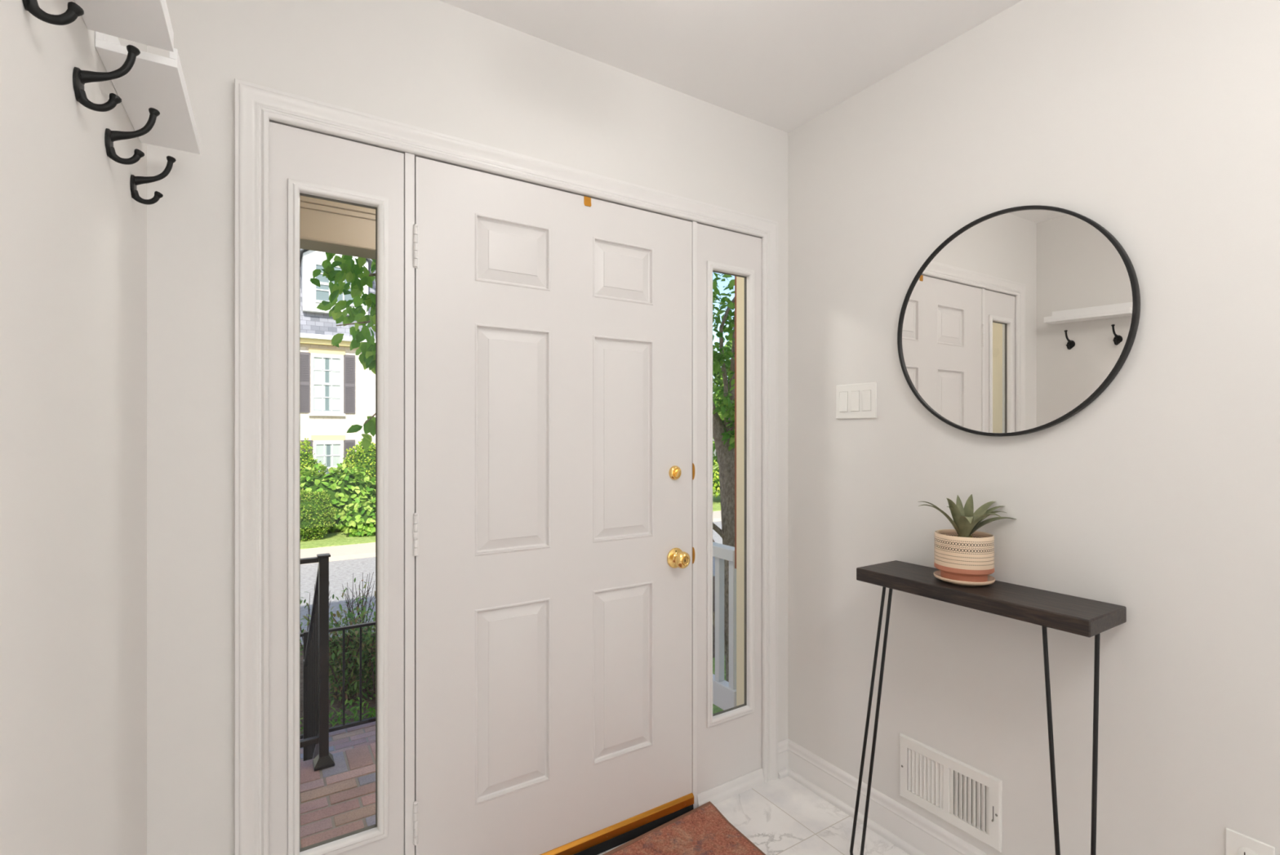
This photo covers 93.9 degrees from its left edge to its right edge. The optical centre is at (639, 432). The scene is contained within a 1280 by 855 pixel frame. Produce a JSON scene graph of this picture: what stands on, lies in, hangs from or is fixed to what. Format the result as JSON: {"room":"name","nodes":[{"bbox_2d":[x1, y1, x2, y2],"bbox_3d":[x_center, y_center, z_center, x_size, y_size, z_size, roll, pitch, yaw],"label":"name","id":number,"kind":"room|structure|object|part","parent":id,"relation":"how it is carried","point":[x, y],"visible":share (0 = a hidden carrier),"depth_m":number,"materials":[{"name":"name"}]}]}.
{"room":"entryway","nodes":[
{"label":"entryway","id":0,"kind":"room"},
{"bbox_2d":[0,0,146,854],"bbox_3d":[0.098,0.074,-0.678,0.120,2.540,4.502,0,0,-32],"label":"wall","id":1,"kind":"structure","parent":0,"point":[73,233],"depth_m":0.77,"materials":[{"name":"white paint"}]},
{"bbox_2d":[22,0,84,25],"bbox_3d":[-0.618,-0.485,0.643,0.070,0.100,0.038,0,0,-32],"label":"coat hook","id":2,"kind":"object","parent":1,"relation":"attached to","point":[73,11],"visible":1,"depth_m":0.64,"materials":[{"name":"black metal"}]},
{"bbox_3d":[-0.642,-0.465,0.628,0.005,0.043,0.038,0,0,-32],"label":"plate","id":3,"kind":"part","parent":2,"relation":"part of","materials":[{"name":"black metal"}]},
{"bbox_2d":[72,44,140,111],"bbox_3d":[-0.724,-0.483,0.813,0.070,0.100,0.038,0,0,-32],"label":"coat hook","id":4,"kind":"object","parent":1,"relation":"attached to","point":[80,77],"visible":1,"depth_m":0.81,"materials":[{"name":"black metal"}]},
{"bbox_3d":[-0.748,-0.463,0.798,0.005,0.043,0.038,0,0,-32],"label":"plate","id":5,"kind":"part","parent":4,"relation":"part of","materials":[{"name":"black metal"}]},
{"bbox_3d":[-0.733,-0.447,0.807,0.050,0.028,0.014,0,0,-32],"label":"arm","id":6,"kind":"part","parent":4,"relation":"part of","materials":[{"name":"black metal"}]},
{"bbox_3d":[-0.723,-0.499,0.813,0.068,0.068,0.017,0,0,-32],"label":"arm","id":7,"kind":"part","parent":4,"relation":"part of","materials":[{"name":"black metal"}]},
{"bbox_2d":[74,0,173,52],"bbox_3d":[-0.639,-0.598,0.710,0.096,0.066,0.374,0,1,-32],"label":"wall ledge","id":8,"kind":"object","parent":1,"relation":"attached to","point":[146,22],"visible":1,"depth_m":0.82,"materials":[{"name":"white paint"}]},
{"bbox_2d":[104,107,159,164],"bbox_3d":[-0.820,-0.480,0.966,0.070,0.100,0.038,0,0,-32],"label":"coat hook","id":9,"kind":"object","parent":1,"relation":"attached to","point":[110,136],"visible":1,"depth_m":0.96,"materials":[{"name":"black metal"}]},
{"bbox_3d":[-0.844,-0.460,0.951,0.005,0.043,0.038,0,0,-32],"label":"plate","id":10,"kind":"part","parent":9,"relation":"part of","materials":[{"name":"black metal"}]},
{"bbox_3d":[-0.828,-0.444,0.961,0.050,0.028,0.014,0,0,-32],"label":"arm","id":11,"kind":"part","parent":9,"relation":"part of","materials":[{"name":"black metal"}]},
{"bbox_3d":[-0.819,-0.496,0.967,0.068,0.068,0.017,0,0,-32],"label":"arm","id":12,"kind":"part","parent":9,"relation":"part of","materials":[{"name":"black metal"}]},
{"bbox_2d":[94,31,199,154],"bbox_3d":[-0.860,-0.606,1.064,0.096,0.078,0.375,0,0,-32],"label":"wall ledge","id":13,"kind":"object","parent":1,"relation":"attached to","point":[153,81],"visible":0.85,"depth_m":1.01,"materials":[{"name":"white paint"}]},
{"bbox_3d":[-0.896,-0.613,1.041,0.011,0.054,0.372,0,2,-32],"label":"rail","id":14,"kind":"part","parent":13,"relation":"part of","materials":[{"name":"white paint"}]},
{"bbox_2d":[129,155,176,204],"bbox_3d":[-0.928,-0.482,1.139,0.070,0.100,0.038,0,0,-32],"label":"coat hook","id":15,"kind":"object","parent":1,"relation":"attached to","point":[134,180],"visible":0.99,"depth_m":1.13,"materials":[{"name":"black metal"}]},
{"bbox_3d":[-0.952,-0.461,1.124,0.005,0.043,0.038,0,0,-32],"label":"plate","id":16,"kind":"part","parent":15,"relation":"part of","materials":[{"name":"black metal"}]},
{"bbox_3d":[-0.936,-0.446,1.134,0.050,0.028,0.014,0,0,-32],"label":"arm","id":17,"kind":"part","parent":15,"relation":"part of","materials":[{"name":"black metal"}]},
{"bbox_3d":[-0.927,-0.498,1.140,0.068,0.068,0.017,0,0,-32],"label":"arm","id":18,"kind":"part","parent":15,"relation":"part of","materials":[{"name":"black metal"}]},
{"bbox_2d":[146,0,787,854],"bbox_3d":[0.529,-0.606,2.350,16.000,7.000,0.140,0,0,-33],"label":"wall","id":19,"kind":"structure","parent":0,"point":[435,65],"depth_m":1.34,"materials":[{"name":"white paint"}]},
{"bbox_2d":[269,121,404,854],"bbox_3d":[-0.743,0.287,1.477,0.296,2.013,0.055,0,0,-33],"label":"sidelight frame","id":20,"kind":"structure","parent":19,"relation":"in","point":[303,162],"depth_m":1.44,"materials":[{"name":"white paint"}]},
{"bbox_2d":[234,78,777,854],"bbox_3d":[-0.196,0.253,1.791,1.685,2.082,0.022,0,0,-33],"label":"trim","id":21,"kind":"structure","parent":19,"relation":"attached to","point":[255,104],"depth_m":1.36,"materials":[{"name":"white paint"}]},
{"bbox_2d":[404,152,697,854],"bbox_3d":[-0.239,0.290,1.857,1.561,2.027,0.144,0,0,-33],"label":"trim","id":22,"kind":"structure","parent":19,"relation":"attached to","point":[409,158],"depth_m":1.55,"materials":[{"name":"white paint"}]},
{"bbox_3d":[0.184,0.420,2.044,0.009,0.057,0.003,0,0,-33],"label":"strike plate","id":23,"kind":"part","parent":22,"relation":"part of","materials":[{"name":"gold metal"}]},
{"bbox_3d":[0.184,0.134,2.044,0.009,0.057,0.003,0,0,-33],"label":"strike plate","id":24,"kind":"part","parent":22,"relation":"part of","materials":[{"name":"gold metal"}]},
{"bbox_2d":[413,156,693,854],"bbox_3d":[-0.203,0.287,1.792,0.910,2.010,0.101,0,0,-33],"label":"door","id":25,"kind":"structure","parent":19,"relation":"in","point":[553,514],"depth_m":1.76,"materials":[{"name":"white paint"}]},
{"bbox_3d":[0.133,0.420,1.981,0.068,0.068,0.057,0,0,-33],"label":"knob","id":26,"kind":"part","parent":25,"relation":"part of","materials":[{"name":"gold metal"}]},
{"bbox_2d":[697,223,761,793],"bbox_3d":[0.315,0.287,2.152,0.304,2.013,0.055,0,0,-33],"label":"sidelight frame","id":27,"kind":"structure","parent":19,"relation":"in","point":[729,740],"depth_m":2.13,"materials":[{"name":"white paint"}]},
{"bbox_2d":[697,767,764,806],"bbox_3d":[0.327,1.269,2.131,0.304,0.050,0.014,0,0,-33],"label":"trim","id":28,"kind":"structure","parent":19,"relation":"attached to","point":[716,794],"depth_m":2.13,"materials":[{"name":"white paint"}]},
{"bbox_2d":[734,275,744,706],"bbox_3d":[-0.254,0.278,1.885,1.660,2.069,0.106,0,0,-33],"label":"trim","id":29,"kind":"structure","parent":19,"relation":"attached to","point":[739,282],"depth_m":2.32,"materials":[{"name":"beige paint"}]},
{"bbox_2d":[777,738,787,778],"bbox_3d":[0.544,1.233,2.260,0.070,0.121,0.028,0,0,-33],"label":"baseboard","id":30,"kind":"structure","parent":19,"relation":"attached to","point":[783,744],"depth_m":2.26,"materials":[{"name":"white paint"}]},
{"bbox_3d":[0.548,1.283,2.255,0.070,0.022,0.015,0,0,-33],"label":"shoe moulding","id":31,"kind":"part","parent":30,"relation":"part of","materials":[{"name":"white paint"}]},
{"bbox_2d":[438,0,1022,133],"bbox_3d":[0.928,-1.206,-0.207,2.320,0.120,4.600,0,0,-33],"label":"ceiling","id":32,"kind":"structure","parent":0,"point":[780,64],"depth_m":1.75,"materials":[{"name":"white paint"}]},
{"bbox_2d":[597,775,910,854],"bbox_3d":[0.922,1.324,-0.199,2.320,0.060,4.620,0,0,-33],"label":"floor","id":33,"kind":"structure","parent":0,"point":[780,816],"depth_m":1.98,"materials":[{"name":"tile"}]},
{"bbox_2d":[602,800,765,854],"bbox_3d":[0.243,1.283,1.222,0.905,0.021,1.426,0,0,-33],"label":"area rug","id":34,"kind":"object","parent":33,"relation":"on","point":[703,829],"visible":1,"depth_m":1.89,"materials":[{"name":"red fabric"}]},
{"bbox_2d":[849,560,1126,854],"bbox_3d":[0.879,0.849,1.599,0.205,0.889,0.622,0,0,-33],"label":"console table","id":35,"kind":"object","parent":33,"relation":"on","point":[1083,616],"visible":0.99,"depth_m":1.47,"materials":[{"name":"brown wood"}]},
{"bbox_3d":[0.685,0.867,1.783,0.112,0.853,0.112,0,0,14],"label":"leg","id":36,"kind":"part","parent":35,"relation":"part of","materials":[{"name":"black metal"}]},
{"bbox_2d":[917,493,1016,585],"bbox_3d":[0.886,0.287,1.624,0.204,0.236,0.180,0,0,-33],"label":"potted plant","id":37,"kind":"object","parent":35,"relation":"on","point":[964,555],"visible":1,"depth_m":1.58,"materials":[{"name":"beige ceramic"}]},
{"bbox_3d":[0.877,0.376,1.621,0.144,0.039,0.144,0,0,-33],"label":"pot","id":38,"kind":"part","parent":37,"relation":"part of","materials":[{"name":"brown ceramic"}]},
{"bbox_3d":[0.877,0.315,1.621,0.145,0.083,0.145,0,0,-33],"label":"pot","id":39,"kind":"part","parent":37,"relation":"part of","materials":[{"name":"ceramic"}]},
{"bbox_3d":[0.965,0.868,1.341,0.107,0.852,0.039,0,0,36],"label":"leg","id":40,"kind":"part","parent":35,"relation":"part of","materials":[{"name":"black metal"}]},
{"bbox_2d":[787,0,1279,854],"bbox_3d":[1.828,0.074,0.427,0.120,2.540,4.500,0,0,-33],"label":"wall","id":41,"kind":"structure","parent":0,"point":[1156,123],"depth_m":1.49,"materials":[{"name":"white paint"}]},
{"bbox_2d":[835,382,876,418],"bbox_3d":[0.729,-0.105,2.025,0.012,0.118,0.163,0,0,-33],"label":"light switch","id":42,"kind":"object","parent":41,"relation":"attached to","point":[853,401],"visible":1,"depth_m":2.02,"materials":[{"name":"white plastic"}]},
{"bbox_2d":[787,738,988,854],"bbox_3d":[1.766,1.233,0.387,0.028,0.121,4.500,0,0,-33],"label":"baseboard","id":43,"kind":"structure","parent":41,"relation":"attached to","point":[910,831],"depth_m":1.95,"materials":[{"name":"white paint"}]},
{"bbox_3d":[1.760,1.283,0.384,0.015,0.022,4.500,0,0,-33],"label":"shoe moulding","id":44,"kind":"part","parent":43,"relation":"part of","materials":[{"name":"white paint"}]},
{"bbox_2d":[899,733,1002,851],"bbox_3d":[0.899,1.046,1.756,0.014,0.195,0.306,0,0,-33],"label":"air vent","id":45,"kind":"object","parent":41,"relation":"in","point":[963,795],"visible":1,"depth_m":1.74,"materials":[{"name":"white plastic"}]},
{"bbox_2d":[897,204,1140,435],"bbox_3d":[0.977,-0.294,1.623,0.021,0.610,0.610,0,0,-32],"label":"round mirror","id":46,"kind":"object","parent":41,"relation":"attached to","point":[1023,317],"visible":1,"depth_m":1.58,"materials":[{"name":"black mirror"}]},
{"bbox_2d":[1225,826,1275,854],"bbox_3d":[1.244,0.885,1.221,0.008,0.116,0.072,0,0,-33],"label":"power outlet","id":47,"kind":"object","parent":41,"relation":"attached to","point":[1237,842],"visible":1,"depth_m":1.23,"materials":[{"name":"white plastic"}]},
{"bbox_2d":[1237,846,1257,854],"bbox_3d":[1.242,0.865,1.220,0.003,0.033,0.033,0,0,-33],"label":"socket","id":48,"kind":"object","parent":47,"relation":"attached to","point":[1241,850],"depth_m":1.22,"materials":[{"name":"white plastic"}]},
{"label":"outside","id":49,"kind":"structure","parent":0,"visible":0},
{"bbox_2d":[300,458,720,548],"bbox_3d":[-6.950,2.839,32.641,100.000,0.310,30.750,0,0,-33],"label":"lawn","id":50,"kind":"structure","parent":49,"point":[338,537],"depth_m":14.99,"materials":[{"name":"green plant"}]},
{"bbox_2d":[300,437,326,478],"bbox_3d":[-9.388,1.436,16.438,1.515,2.589,0.863,0,0,-33],"label":"leafy bush","id":51,"kind":"object","parent":50,"relation":"on","point":[307,460],"visible":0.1,"depth_m":16.45,"materials":[{"name":"green plant"}]},
{"bbox_2d":[300,488,337,541],"bbox_3d":[-8.313,2.051,14.843,1.460,1.341,0.863,0,0,-33],"label":"boxwood","id":52,"kind":"object","parent":50,"relation":"on","point":[316,513],"visible":0.6,"depth_m":14.77,"materials":[{"name":"green plant"}]},
{"bbox_2d":[300,248,375,474],"bbox_3d":[-12.919,-1.931,19.693,20.400,9.350,8.750,0,0,-33],"label":"townhouse","id":53,"kind":"structure","parent":50,"relation":"on","point":[337,393],"depth_m":17.41,"materials":[{"name":"white paint"}]},
{"bbox_2d":[300,351,310,412],"bbox_3d":[-9.616,-1.429,17.111,0.300,1.725,0.058,0,0,-33],"label":"shutter","id":54,"kind":"object","parent":53,"relation":"hanging from","point":[304,356],"depth_m":17.11,"materials":[{"name":"grey wood"}]},
{"bbox_2d":[300,440,312,452],"bbox_3d":[-9.561,1.024,17.146,0.300,1.600,0.058,0,0,-33],"label":"shutter","id":55,"kind":"object","parent":53,"relation":"hanging from","point":[311,441],"depth_m":17.17,"materials":[{"name":"grey"}]},
{"bbox_3d":[-9.126,-1.409,17.444,0.693,1.575,0.020,0,0,-33],"label":"pane","id":56,"kind":"part","parent":53,"relation":"part of","materials":[{"name":"grey glass"}]},
{"bbox_2d":[313,356,340,410],"bbox_3d":[-9.120,-1.409,17.434,0.693,1.535,0.006,0,0,-33],"label":"window","id":57,"kind":"structure","parent":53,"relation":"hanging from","point":[326,370],"depth_m":17.43,"materials":[{"name":"white glass"}]},
{"bbox_2d":[315,444,340,474],"bbox_3d":[-9.092,1.044,17.451,0.628,1.410,0.006,0,0,-33],"label":"window","id":58,"kind":"structure","parent":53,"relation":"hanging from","point":[330,454],"depth_m":17.45,"materials":[{"name":"white glass"}]},
{"bbox_3d":[-9.099,1.044,17.462,0.628,1.450,0.020,0,0,-33],"label":"pane","id":59,"kind":"part","parent":53,"relation":"part of","materials":[{"name":"grey"}]},
{"bbox_3d":[-8.792,-4.271,17.327,1.090,1.070,0.019,0,0,-33],"label":"dormer pane","id":60,"kind":"part","parent":53,"relation":"part of","materials":[{"name":"grey"}]},
{"bbox_2d":[343,440,355,474],"bbox_3d":[-8.618,1.024,17.748,0.300,1.600,0.058,0,0,-33],"label":"shutter","id":61,"kind":"object","parent":53,"relation":"hanging from","point":[347,443],"depth_m":17.70,"materials":[{"name":"grey"}]},
{"bbox_2d":[343,354,355,413],"bbox_3d":[-8.618,-1.429,17.748,0.300,1.725,0.058,0,0,-33],"label":"shutter","id":62,"kind":"object","parent":53,"relation":"hanging from","point":[348,359],"depth_m":17.72,"materials":[{"name":"grey wood"}]},
{"bbox_2d":[300,461,375,533],"bbox_3d":[-8.241,1.823,16.078,3.371,2.095,1.014,0,0,-33],"label":"bush","id":63,"kind":"object","parent":50,"relation":"on","point":[344,489],"visible":0.32,"depth_m":15.97,"materials":[{"name":"green plant"}]},
{"bbox_2d":[337,438,375,484],"bbox_3d":[-7.932,1.442,17.422,1.709,2.621,0.820,0,0,-33],"label":"bush","id":64,"kind":"object","parent":50,"relation":"on","point":[366,458],"visible":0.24,"depth_m":17.18,"materials":[{"name":"green plant"}]},
{"bbox_2d":[338,497,375,536],"bbox_3d":[-7.064,2.269,15.645,1.466,1.183,0.853,0,0,-33],"label":"bush","id":65,"kind":"object","parent":50,"relation":"on","point":[361,520],"visible":0.59,"depth_m":15.36,"materials":[{"name":"green plant"}]},
{"bbox_2d":[712,459,719,497],"bbox_3d":[4.362,1.810,23.562,5.631,2.012,1.974,0,0,-29],"label":"hedge","id":66,"kind":"object","parent":50,"relation":"on","point":[716,485],"visible":0.05,"depth_m":22.38,"materials":[{"name":"green plant"}]},
{"bbox_2d":[712,340,732,453],"bbox_3d":[3.351,-1.045,28.883,4.454,7.479,4.859,0,0,-33],"label":"shade tree","id":67,"kind":"object","parent":50,"relation":"on","point":[718,383],"visible":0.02,"depth_m":28.81,"materials":[{"name":"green plant"}]},
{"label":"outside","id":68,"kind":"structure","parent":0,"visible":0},
{"bbox_2d":[300,510,721,564],"bbox_3d":[1.688,2.844,19.114,100.000,0.300,1.350,0,0,-33],"label":"sidewalk","id":69,"kind":"structure","parent":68,"point":[353,551],"depth_m":13.62,"materials":[{"name":"beige concrete"}]},
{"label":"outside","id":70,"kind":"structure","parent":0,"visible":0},
{"bbox_2d":[300,575,724,733],"bbox_3d":[4.386,2.724,11.173,44.000,0.540,3.940,0,0,-33],"label":"lawn","id":71,"kind":"structure","parent":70,"point":[371,703],"depth_m":5.47,"materials":[{"name":"green plant"}]},
{"bbox_2d":[300,581,335,655],"bbox_3d":[-3.541,2.053,6.340,0.577,0.946,0.436,0,0,-33],"label":"plant","id":72,"kind":"object","parent":71,"relation":"on","point":[301,600],"visible":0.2,"depth_m":6.29,"materials":[{"name":"green plant"}]},
{"bbox_2d":[300,698,355,733],"bbox_3d":[-2.665,2.396,4.993,0.520,0.224,0.328,0,0,-33],"label":"plant","id":73,"kind":"object","parent":71,"relation":"on","point":[335,717],"visible":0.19,"depth_m":5.05,"materials":[{"name":"green plant"}]},
{"bbox_2d":[300,590,375,707],"bbox_3d":[-2.575,2.037,5.656,1.247,1.017,0.890,0,0,0],"label":"shrub","id":74,"kind":"object","parent":71,"relation":"on","point":[368,640],"visible":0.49,"depth_m":5.51,"materials":[{"name":"green plant"}]},
{"bbox_2d":[328,694,375,726],"bbox_3d":[-2.381,2.367,5.038,0.556,0.219,0.433,0,0,-8],"label":"plant","id":75,"kind":"object","parent":71,"relation":"on","point":[357,718],"visible":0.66,"depth_m":5.03,"materials":[{"name":"green plant"}]},
{"bbox_2d":[332,571,375,642],"bbox_3d":[-3.236,2.072,6.781,0.765,0.908,0.511,0,0,-33],"label":"plant","id":76,"kind":"object","parent":71,"relation":"on","point":[365,584],"visible":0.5,"depth_m":6.83,"materials":[{"name":"green plant"}]},
{"bbox_2d":[365,706,375,716],"bbox_3d":[-2.132,2.387,5.148,0.490,0.190,0.270,0,0,-33],"label":"plant","id":77,"kind":"object","parent":71,"relation":"on","point":[373,713],"visible":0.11,"depth_m":5.10,"materials":[{"name":"green plant"}]},
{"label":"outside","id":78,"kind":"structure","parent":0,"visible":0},
{"bbox_2d":[300,742,375,848],"bbox_3d":[-0.578,2.183,2.504,2.300,1.422,1.309,0,0,-33],"label":"floor","id":79,"kind":"structure","parent":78,"point":[338,799],"depth_m":2.43,"materials":[{"name":"brick"}]},
{"bbox_3d":[0.339,0.218,3.084,0.126,2.507,1.299,0,0,-33],"label":"porch column","id":80,"kind":"structure","parent":79,"relation":"on","visible":0},
{"bbox_2d":[300,195,375,259],"bbox_3d":[-0.644,-0.975,2.468,2.450,0.302,1.319,0,0,-33],"label":"porch roof","id":81,"kind":"structure","parent":80,"relation":"on","point":[326,226],"depth_m":2.63,"materials":[{"name":"beige paint"}]},
{"bbox_2d":[712,542,736,710],"bbox_3d":[0.241,0.936,3.140,0.065,0.775,0.816,0,0,-33],"label":"railing","id":82,"kind":"object","parent":80,"relation":"attached to","point":[724,692],"visible":0.21,"depth_m":2.85,"materials":[{"name":"white paint"}]},
{"bbox_3d":[0.241,0.576,3.140,0.065,0.055,0.816,0,0,-33],"label":"rail","id":83,"kind":"part","parent":82,"relation":"part of","materials":[{"name":"white paint"}]},
{"bbox_3d":[0.241,1.265,3.140,0.050,0.118,0.816,0,0,-33],"label":"rail","id":84,"kind":"part","parent":82,"relation":"part of","materials":[{"name":"white paint"}]},
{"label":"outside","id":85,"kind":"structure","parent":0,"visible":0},
{"bbox_2d":[300,720,375,761],"bbox_3d":[-1.467,2.279,3.895,2.300,1.229,1.997,0,0,-33],"label":"porch steps","id":86,"kind":"structure","parent":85,"point":[342,740],"depth_m":4.39,"materials":[{"name":"brick"}]},
{"bbox_2d":[300,552,334,770],"bbox_3d":[-1.901,1.393,2.960,0.590,1.700,1.132,0,0,-33],"label":"stair railing","id":87,"kind":"object","parent":86,"relation":"on","point":[314,742],"visible":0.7,"depth_m":2.65,"materials":[{"name":"black metal"}]},
{"bbox_3d":[-1.981,1.798,3.558,0.038,0.889,0.038,0,0,-33],"label":"post","id":88,"kind":"part","parent":87,"relation":"part of","materials":[{"name":"black metal"}]},
{"bbox_3d":[-1.643,0.562,2.500,0.530,0.020,0.032,0,0,-33],"label":"porch rail","id":89,"kind":"part","parent":87,"relation":"part of","materials":[{"name":"black paint"}]},
{"bbox_3d":[-1.643,1.356,2.500,0.530,0.025,0.026,0,0,-33],"label":"rail","id":90,"kind":"part","parent":87,"relation":"part of","materials":[{"name":"black metal"}]},
{"bbox_3d":[-1.692,0.974,3.106,0.034,0.819,1.034,0,0,-33],"label":"stair handrail","id":91,"kind":"part","parent":87,"relation":"part of","materials":[{"name":"black paint"}]},
{"bbox_3d":[-1.692,1.714,3.106,0.024,0.819,1.034,0,0,-33],"label":"stair rail","id":92,"kind":"part","parent":87,"relation":"part of","materials":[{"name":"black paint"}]},
{"bbox_3d":[-1.403,0.993,2.654,0.038,0.882,0.038,0,0,-33],"label":"newel post","id":93,"kind":"part","parent":87,"relation":"part of","materials":[{"name":"black metal"}]},
{"bbox_3d":[-1.403,1.450,2.654,0.080,0.043,0.080,0,0,-33],"label":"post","id":94,"kind":"part","parent":87,"relation":"part of","materials":[{"name":"black metal"}]},
{"bbox_2d":[300,621,375,738],"bbox_3d":[-1.942,1.843,4.640,2.260,0.799,0.036,0,0,-33],"label":"landing railing","id":95,"kind":"object","parent":86,"relation":"on","point":[304,633],"visible":0.03,"depth_m":4.47,"materials":[{"name":"black metal"}]},
{"bbox_3d":[-2.419,1.843,4.335,0.036,0.799,0.036,0,0,-33],"label":"post","id":96,"kind":"part","parent":95,"relation":"part of","materials":[{"name":"black paint"}]},
{"bbox_3d":[-1.942,1.462,4.640,2.260,0.020,0.032,0,0,-33],"label":"rail","id":97,"kind":"part","parent":95,"relation":"part of","materials":[{"name":"black metal"}]},
{"bbox_3d":[-1.942,2.196,4.640,2.260,0.025,0.028,0,0,-33],"label":"rail","id":98,"kind":"part","parent":95,"relation":"part of","materials":[{"name":"black metal"}]},
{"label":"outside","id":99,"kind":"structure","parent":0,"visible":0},
{"bbox_2d":[712,654,726,713],"bbox_3d":[6.340,2.729,8.114,44.000,0.530,3.300,0,0,-33],"label":"lawn","id":100,"kind":"structure","parent":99,"point":[716,708],"depth_m":6.08,"materials":[{"name":"green plant"}]},
{"bbox_2d":[310,252,734,681],"bbox_3d":[-0.220,0.009,4.628,4.155,4.992,1.535,0,0,-33],"label":"tree","id":101,"kind":"object","parent":100,"relation":"on","point":[723,435],"visible":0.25,"depth_m":5.00,"materials":[{"name":"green plant"}]},
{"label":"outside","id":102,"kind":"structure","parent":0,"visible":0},
{"bbox_2d":[300,520,722,644],"bbox_3d":[3.532,2.894,16.227,100.000,0.200,5.500,0,0,-33],"label":"street","id":103,"kind":"structure","parent":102,"point":[340,571],"depth_m":11.06,"materials":[{"name":"grey asphalt"}]}
]}

